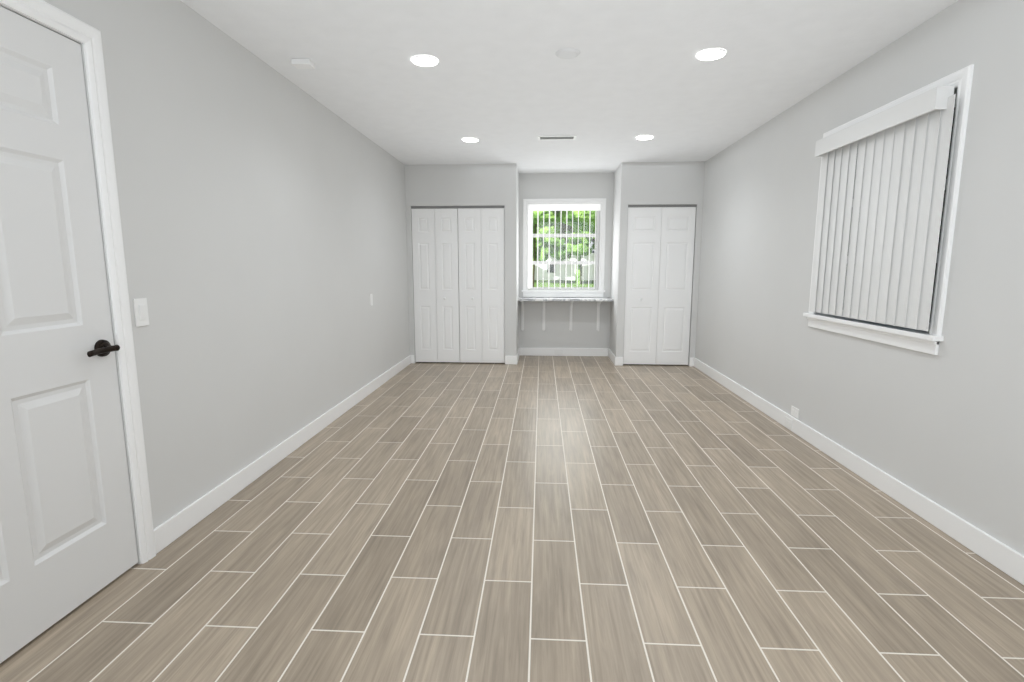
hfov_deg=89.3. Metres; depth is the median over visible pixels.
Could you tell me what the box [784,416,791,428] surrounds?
outlet
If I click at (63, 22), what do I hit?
door frame
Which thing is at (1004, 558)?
baseboard
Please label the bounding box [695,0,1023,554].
wall
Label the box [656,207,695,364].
door
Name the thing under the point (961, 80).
window
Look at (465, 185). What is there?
wall
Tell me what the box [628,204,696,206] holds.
track
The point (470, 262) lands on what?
door
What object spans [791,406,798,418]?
outlet
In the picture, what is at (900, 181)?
window blinds
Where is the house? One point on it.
(557, 268)
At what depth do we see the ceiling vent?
4.92 m
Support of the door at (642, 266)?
hanging from the track at (693, 205)
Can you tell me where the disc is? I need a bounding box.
[555,48,579,58]
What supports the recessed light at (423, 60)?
in the ceiling
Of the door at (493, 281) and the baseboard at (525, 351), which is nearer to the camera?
the door at (493, 281)
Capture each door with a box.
[0,6,137,662]
[411,209,437,361]
[435,208,459,361]
[458,208,481,362]
[481,208,504,362]
[623,207,661,363]
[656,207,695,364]
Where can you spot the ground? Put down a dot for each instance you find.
(584, 283)
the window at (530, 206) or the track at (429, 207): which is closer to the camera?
the track at (429, 207)
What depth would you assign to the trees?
36.48 m
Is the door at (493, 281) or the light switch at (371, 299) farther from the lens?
the door at (493, 281)
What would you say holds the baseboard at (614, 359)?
attached to the wall at (465, 185)
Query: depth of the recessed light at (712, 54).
2.97 m
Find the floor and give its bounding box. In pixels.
[0,356,1023,681]
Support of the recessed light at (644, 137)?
in the ceiling
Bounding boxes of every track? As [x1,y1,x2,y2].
[411,206,504,208]
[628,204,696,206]
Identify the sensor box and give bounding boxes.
[291,58,314,68]
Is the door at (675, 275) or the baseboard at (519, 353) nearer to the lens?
the door at (675, 275)
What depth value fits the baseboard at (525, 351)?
7.14 m
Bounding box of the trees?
[533,211,596,286]
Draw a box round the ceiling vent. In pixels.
[538,135,576,139]
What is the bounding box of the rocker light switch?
[133,298,148,326]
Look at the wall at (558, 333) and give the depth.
7.05 m
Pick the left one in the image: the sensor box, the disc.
the sensor box
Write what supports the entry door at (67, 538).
in the wall at (262, 206)
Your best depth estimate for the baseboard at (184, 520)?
2.99 m
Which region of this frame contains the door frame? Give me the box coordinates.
[0,0,155,563]
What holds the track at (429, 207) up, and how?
attached to the wall at (465, 185)
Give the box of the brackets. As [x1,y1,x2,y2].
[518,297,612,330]
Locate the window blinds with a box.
[809,86,955,331]
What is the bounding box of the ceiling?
[180,0,957,172]
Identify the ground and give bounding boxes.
[534,280,593,286]
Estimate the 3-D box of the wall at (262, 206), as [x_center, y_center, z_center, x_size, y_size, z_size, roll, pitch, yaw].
[-1.558,-0.469,3.331,0.160,2.440,7.960,0,8,3]
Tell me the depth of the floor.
2.17 m
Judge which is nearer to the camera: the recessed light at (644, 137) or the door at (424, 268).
the recessed light at (644, 137)
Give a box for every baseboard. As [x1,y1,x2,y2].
[154,355,413,553]
[514,348,521,364]
[522,348,605,355]
[606,348,617,365]
[690,358,1023,584]
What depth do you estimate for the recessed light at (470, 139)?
5.00 m
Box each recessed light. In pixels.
[411,55,438,65]
[462,138,478,141]
[637,135,653,139]
[697,48,725,59]
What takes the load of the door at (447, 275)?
hanging from the track at (429, 207)
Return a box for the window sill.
[803,313,943,354]
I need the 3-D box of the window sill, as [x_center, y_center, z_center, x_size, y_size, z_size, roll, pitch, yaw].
[2.104,-0.065,3.071,0.145,0.095,1.245,0,8,3]
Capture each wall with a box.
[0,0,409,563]
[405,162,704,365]
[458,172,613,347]
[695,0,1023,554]
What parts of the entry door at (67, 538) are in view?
handle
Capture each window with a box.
[522,198,605,296]
[809,64,973,335]
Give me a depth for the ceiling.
3.15 m
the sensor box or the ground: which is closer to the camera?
the sensor box
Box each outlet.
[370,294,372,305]
[555,350,562,354]
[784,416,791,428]
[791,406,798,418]
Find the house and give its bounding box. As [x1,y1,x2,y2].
[534,237,595,279]
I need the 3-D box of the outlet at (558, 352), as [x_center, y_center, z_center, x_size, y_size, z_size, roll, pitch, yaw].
[0.644,0.153,7.144,0.115,0.070,0.006,0,8,3]

